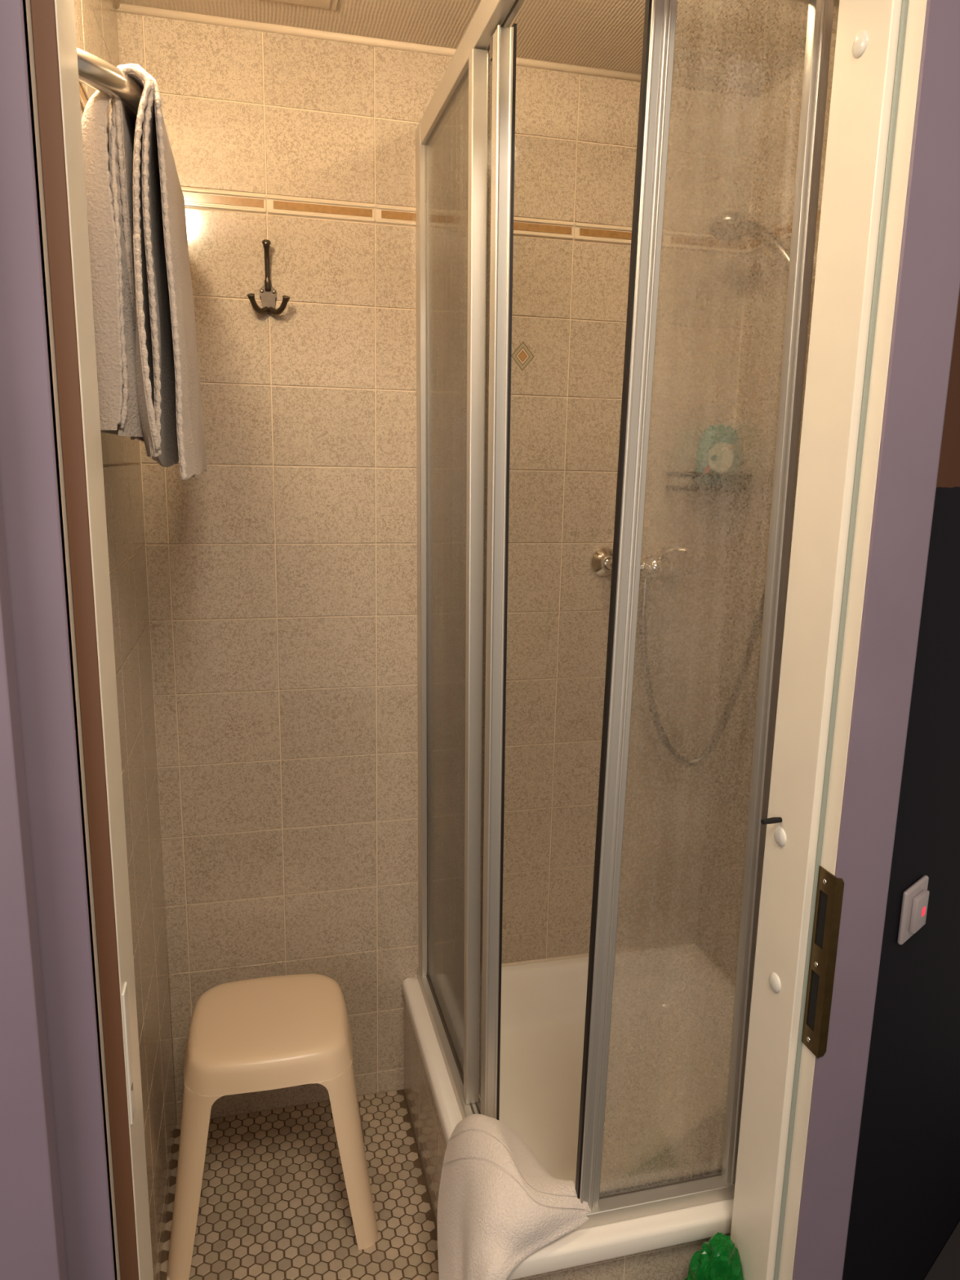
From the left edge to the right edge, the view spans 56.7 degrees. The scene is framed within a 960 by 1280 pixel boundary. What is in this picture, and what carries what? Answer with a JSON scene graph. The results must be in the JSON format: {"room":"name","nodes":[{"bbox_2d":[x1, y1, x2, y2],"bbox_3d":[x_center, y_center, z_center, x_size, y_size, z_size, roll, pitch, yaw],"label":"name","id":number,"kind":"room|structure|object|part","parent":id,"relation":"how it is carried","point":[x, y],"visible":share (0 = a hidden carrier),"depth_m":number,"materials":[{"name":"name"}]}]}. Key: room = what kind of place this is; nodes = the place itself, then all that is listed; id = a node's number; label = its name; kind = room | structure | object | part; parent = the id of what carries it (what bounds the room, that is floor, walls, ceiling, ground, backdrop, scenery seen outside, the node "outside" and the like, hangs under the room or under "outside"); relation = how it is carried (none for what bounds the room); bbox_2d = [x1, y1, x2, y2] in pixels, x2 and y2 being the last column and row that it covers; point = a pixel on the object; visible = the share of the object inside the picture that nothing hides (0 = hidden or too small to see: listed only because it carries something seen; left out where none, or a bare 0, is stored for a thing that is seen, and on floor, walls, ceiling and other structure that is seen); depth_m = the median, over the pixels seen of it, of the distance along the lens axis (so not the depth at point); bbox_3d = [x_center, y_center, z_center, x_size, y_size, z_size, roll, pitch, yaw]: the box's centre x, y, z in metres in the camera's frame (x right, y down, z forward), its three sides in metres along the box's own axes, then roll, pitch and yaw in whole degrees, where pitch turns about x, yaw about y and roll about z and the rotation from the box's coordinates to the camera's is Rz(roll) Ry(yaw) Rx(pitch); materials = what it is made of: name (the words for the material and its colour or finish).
{"room":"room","nodes":[
{"label":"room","id":0,"kind":"room"},
{"bbox_2d":[73,0,176,1279],"bbox_3d":[-0.579,0.067,1.379,0.056,2.324,0.800,-2,12,-14],"label":"wall","id":1,"kind":"structure","parent":0,"point":[95,20],"depth_m":1.54,"materials":[{"name":"beige tile"}]},
{"bbox_2d":[76,48,142,131],"bbox_3d":[-0.487,-0.661,1.226,0.110,0.052,0.714,-2,12,-14],"label":"towel rail","id":2,"kind":"object","parent":1,"relation":"attached to","point":[95,73],"visible":0.17,"depth_m":0.95,"materials":[{"name":"silver metal"}]},
{"bbox_2d":[81,63,206,480],"bbox_3d":[-0.455,-0.455,1.226,0.115,0.453,0.518,-2,12,-14],"label":"hand towel","id":3,"kind":"object","parent":2,"relation":"hanging from","point":[148,379],"visible":0.94,"depth_m":1.02,"materials":[{"name":"white fabric"}]},
{"bbox_2d":[113,0,119,8],"bbox_3d":[-0.532,-1.021,1.168,0.012,0.012,0.800,-2,12,-14],"label":"trim","id":4,"kind":"structure","parent":1,"relation":"attached to","point":[117,3],"depth_m":1.53,"materials":[{"name":"beige"}]},
{"bbox_2d":[116,12,757,1123],"bbox_3d":[-0.053,-0.035,1.939,1.374,2.324,0.056,-2,12,-14],"label":"wall","id":5,"kind":"structure","parent":0,"point":[282,573],"depth_m":1.85,"materials":[{"name":"beige tile"}]},
{"bbox_2d":[116,13,177,1124],"bbox_3d":[-0.655,-0.012,1.764,0.007,2.224,0.007,-2,12,-14],"label":"trim","id":6,"kind":"structure","parent":5,"relation":"attached to","point":[117,13],"depth_m":1.81,"materials":[{"name":"beige"}]},
{"bbox_2d":[246,239,289,315],"bbox_3d":[-0.398,-0.680,1.670,0.078,0.132,0.048,-2,12,-14],"label":"coat hook","id":7,"kind":"object","parent":5,"relation":"attached to","point":[268,294],"visible":1,"depth_m":1.68,"materials":[{"name":"grey metal"}]},
{"bbox_3d":[-0.403,-0.651,1.694,0.033,0.058,0.005,-2,12,-14],"label":"plate","id":8,"kind":"part","parent":7,"relation":"part of","materials":[{"name":"grey metal"}]},
{"bbox_2d":[115,3,759,97],"bbox_3d":[-0.025,-1.117,1.697,1.254,0.016,0.016,-2,12,-14],"label":"trim","id":9,"kind":"structure","parent":5,"relation":"attached to","point":[125,8],"depth_m":1.65,"materials":[{"name":"beige"}]},
{"bbox_2d":[589,546,691,587],"bbox_3d":[0.366,-0.159,1.914,0.217,0.097,0.159,-2,12,-14],"label":"shower mixer","id":10,"kind":"object","parent":5,"relation":"attached to","point":[665,562],"visible":0.73,"depth_m":1.92,"materials":[{"name":"silver metal"}]},
{"bbox_2d":[640,578,651,587],"bbox_3d":[0.360,-0.126,1.936,0.024,0.024,0.024,-2,12,-14],"label":"outlet","id":11,"kind":"object","parent":10,"relation":"attached to","point":[644,583],"depth_m":1.93,"materials":[{"name":"silver metal"}]},
{"bbox_3d":[0.404,-0.179,1.872,0.076,0.039,0.022,7,13,29],"label":"lever","id":12,"kind":"part","parent":10,"relation":"part of","materials":[{"name":"silver metal"}]},
{"bbox_2d":[639,586,764,766],"bbox_3d":[0.499,-0.194,1.871,0.302,0.986,0.087,8,13,32],"label":"shower hose","id":13,"kind":"object","parent":10,"relation":"attached to","point":[757,622],"visible":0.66,"depth_m":1.95,"materials":[{"name":"silver metal"}]},
{"bbox_2d":[664,471,753,491],"bbox_3d":[0.496,-0.344,1.933,0.168,0.037,0.115,-2,12,-14],"label":"soap shelf","id":14,"kind":"object","parent":5,"relation":"attached to","point":[692,487],"visible":0.97,"depth_m":1.88,"materials":[{"name":"grey metal"}]},
{"bbox_2d":[694,423,741,487],"bbox_3d":[0.514,-0.398,1.918,0.104,0.134,0.055,-2,12,-14],"label":"pack","id":15,"kind":"object","parent":14,"relation":"on","point":[718,449],"visible":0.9,"depth_m":1.90,"materials":[{"name":"teal plastic"}]},
{"bbox_2d":[695,97,759,940],"bbox_3d":[0.562,-0.191,2.042,0.007,1.934,0.007,-2,12,-14],"label":"trim","id":16,"kind":"structure","parent":5,"relation":"attached to","point":[753,160],"depth_m":2.03,"materials":[{"name":"beige"}]},
{"bbox_2d":[119,0,838,89],"bbox_3d":[0.047,-1.067,1.335,1.334,0.040,0.850,-2,12,-14],"label":"ceiling","id":17,"kind":"structure","parent":0,"point":[747,44],"depth_m":1.59,"materials":[{"name":"beige"}]},
{"bbox_2d":[266,0,337,9],"bbox_3d":[-0.328,-1.064,1.413,0.216,0.010,0.206,-2,12,-14],"label":"ceiling vent","id":18,"kind":"object","parent":17,"relation":"in","point":[326,4],"visible":1,"depth_m":1.51,"materials":[{"name":"beige paint"}]},
{"bbox_2d":[160,1088,959,1279],"bbox_3d":[0.196,1.435,0.386,3.600,0.041,3.600,-2,12,-14],"label":"floor","id":19,"kind":"structure","parent":0,"point":[274,1204],"depth_m":1.78,"materials":[{"name":"tile"}]},
{"bbox_2d":[166,973,377,1279],"bbox_3d":[-0.407,0.918,1.742,0.390,0.420,0.304,-2,12,-14],"label":"plastic stool","id":20,"kind":"object","parent":19,"relation":"on","point":[270,1033],"visible":1,"depth_m":1.62,"materials":[{"name":"beige plastic"}]},
{"bbox_3d":[-0.523,0.985,1.591,0.081,0.343,0.062,8,13,30],"label":"leg","id":21,"kind":"part","parent":20,"relation":"part of","materials":[{"name":"beige plastic"}]},
{"bbox_3d":[-0.404,0.750,1.708,0.309,0.078,0.287,-2,12,-14],"label":"seat","id":22,"kind":"part","parent":20,"relation":"part of","materials":[{"name":"beige plastic"}]},
{"bbox_3d":[-0.238,0.975,1.669,0.093,0.342,0.060,-2,12,-14],"label":"leg","id":23,"kind":"part","parent":20,"relation":"part of","materials":[{"name":"beige plastic"}]},
{"bbox_3d":[-0.292,0.926,1.908,0.081,0.343,0.062,8,13,30],"label":"leg","id":24,"kind":"part","parent":20,"relation":"part of","materials":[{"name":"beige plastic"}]},
{"bbox_2d":[404,999,730,1279],"bbox_3d":[0.272,0.999,1.824,0.742,0.254,0.737,-2,12,-14],"label":"plinth","id":25,"kind":"object","parent":19,"relation":"on","point":[672,1262],"depth_m":1.68,"materials":[{"name":"beige tile"}]},
{"bbox_2d":[402,939,735,1279],"bbox_3d":[0.276,0.900,1.788,0.749,0.132,0.772,-2,12,-14],"label":"shower tray","id":26,"kind":"object","parent":25,"relation":"on","point":[673,1006],"visible":0.35,"depth_m":1.93,"materials":[{"name":"white ceramic"}]},
{"bbox_2d":[436,1113,590,1279],"bbox_3d":[0.022,0.944,1.464,0.260,0.297,0.288,-7,14,-36],"label":"bath mat","id":27,"kind":"object","parent":26,"relation":"on","point":[498,1205],"visible":0.94,"depth_m":1.38,"materials":[{"name":"white fabric"}]},
{"bbox_2d":[415,0,839,1231],"bbox_3d":[0.300,-0.040,1.614,0.725,1.792,0.743,-2,12,-14],"label":"shower enclosure","id":28,"kind":"object","parent":26,"relation":"on","point":[465,134],"visible":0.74,"depth_m":1.38,"materials":[{"name":"silver metal"}]},
{"bbox_3d":[-0.061,-0.046,1.653,0.024,1.723,0.406,-2,12,-14],"label":"pane","id":29,"kind":"part","parent":28,"relation":"part of","materials":[{"name":"clear glass"}]},
{"bbox_3d":[-0.041,0.833,1.719,0.037,0.028,0.693,-2,12,-14],"label":"rail","id":30,"kind":"part","parent":28,"relation":"part of","materials":[{"name":"silver metal"}]},
{"bbox_3d":[-0.014,-0.884,1.354,0.032,0.044,0.730,-2,12,-14],"label":"rail","id":31,"kind":"part","parent":28,"relation":"part of","materials":[{"name":"silver metal"}]},
{"bbox_3d":[-0.009,-0.004,1.454,0.045,1.721,0.022,-2,12,-14],"label":"post","id":32,"kind":"part","parent":28,"relation":"part of","materials":[{"name":"silver metal"}]},
{"bbox_3d":[-0.024,-0.030,1.582,0.023,1.713,0.390,-2,12,-14],"label":"pane","id":33,"kind":"part","parent":28,"relation":"part of","materials":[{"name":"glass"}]},
{"bbox_3d":[0.396,0.892,1.461,0.666,0.030,0.038,-2,12,-14],"label":"rail","id":34,"kind":"part","parent":28,"relation":"part of","materials":[{"name":"silver metal"}]},
{"bbox_3d":[0.345,0.038,1.281,0.310,1.717,0.003,-2,12,-14],"label":"pane","id":35,"kind":"part","parent":28,"relation":"part of","materials":[{"name":"clear glass"}]},
{"bbox_3d":[0.415,0.038,1.284,0.034,1.724,0.020,-2,12,-14],"label":"post","id":36,"kind":"part","parent":28,"relation":"part of","materials":[{"name":"silver metal"}]},
{"bbox_3d":[0.410,-0.828,1.109,0.714,0.042,0.034,-2,12,-14],"label":"rail","id":37,"kind":"part","parent":28,"relation":"part of","materials":[{"name":"silver metal"}]},
{"bbox_2d":[684,1232,743,1279],"bbox_3d":[0.348,1.056,1.375,0.094,0.319,0.094,-2,12,-14],"label":"plastic bag","id":38,"kind":"object","parent":19,"relation":"on","point":[718,1258],"visible":1,"depth_m":1.34,"materials":[{"name":"green plastic"}]},
{"bbox_2d":[697,44,835,981],"bbox_3d":[0.656,0.025,1.710,0.016,2.324,0.763,-2,12,-14],"label":"wall","id":39,"kind":"structure","parent":0,"point":[779,108],"depth_m":1.93,"materials":[{"name":"beige tile"}]},
{"bbox_2d":[757,33,836,97],"bbox_3d":[0.673,-1.062,1.490,0.016,0.016,0.765,-2,12,-14],"label":"trim","id":40,"kind":"structure","parent":39,"relation":"attached to","point":[797,65],"depth_m":1.75,"materials":[{"name":"beige"}]},
{"bbox_2d":[787,267,815,293],"bbox_3d":[0.609,-0.680,1.679,0.056,0.044,0.044,-2,12,-14],"label":"holder","id":41,"kind":"object","parent":39,"relation":"attached to","point":[814,268],"visible":0.07,"depth_m":1.68,"materials":[{"name":"silver metal"}]},
{"bbox_2d":[709,211,790,271],"bbox_3d":[0.548,-0.754,1.742,0.217,0.172,0.076,11,15,40],"label":"shower","id":42,"kind":"object","parent":41,"relation":"attached to","point":[729,226],"visible":0.69,"depth_m":1.74,"materials":[{"name":"silver metal"}]},
{"bbox_3d":[0.564,-0.741,1.716,0.030,0.157,0.161,-8,14,-38],"label":"handle","id":43,"kind":"part","parent":42,"relation":"part of","materials":[{"name":"silver metal"}]},
{"bbox_2d":[842,290,959,1279],"bbox_3d":[0.990,-0.061,1.545,1.300,2.530,0.004,-10,16,-43],"label":"wall","id":44,"kind":"structure","parent":0,"point":[905,1206],"depth_m":1.32,"materials":[{"name":"paint"}]},
{"bbox_2d":[897,875,928,945],"bbox_3d":[0.614,0.381,1.252,0.080,0.080,0.017,-10,16,-43],"label":"light switch","id":45,"kind":"object","parent":44,"relation":"attached to","point":[915,898],"visible":1,"depth_m":1.24,"materials":[{"name":"grey plastic"}]},
{"bbox_3d":[-0.010,0.138,1.054,1.495,2.294,0.125,-2,12,-14],"label":"wall","id":46,"kind":"structure","parent":0,"visible":0},
{"bbox_2d":[0,0,959,1279],"bbox_3d":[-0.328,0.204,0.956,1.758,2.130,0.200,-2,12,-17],"label":"door frame","id":47,"kind":"structure","parent":46,"relation":"in","point":[74,1196],"depth_m":0.99,"materials":[{"name":"beige paint"}]},
{"bbox_3d":[-0.442,0.214,0.893,0.085,2.130,0.018,-2,12,-14],"label":"casing","id":48,"kind":"part","parent":47,"relation":"part of","materials":[{"name":"paint"}]},
{"bbox_3d":[-0.396,0.466,1.002,0.003,0.164,0.025,-2,12,-14],"label":"keeper plate","id":49,"kind":"part","parent":47,"relation":"part of","materials":[{"name":"white plastic"}]},
{"bbox_3d":[0.451,0.424,1.174,0.012,0.257,0.038,-2,12,-14],"label":"strike plate","id":50,"kind":"part","parent":47,"relation":"part of","materials":[{"name":"brown metal"}]},
{"bbox_3d":[0.494,0.186,1.129,0.084,2.130,0.019,-2,12,-14],"label":"casing","id":51,"kind":"part","parent":47,"relation":"part of","materials":[{"name":"paint"}]}
]}

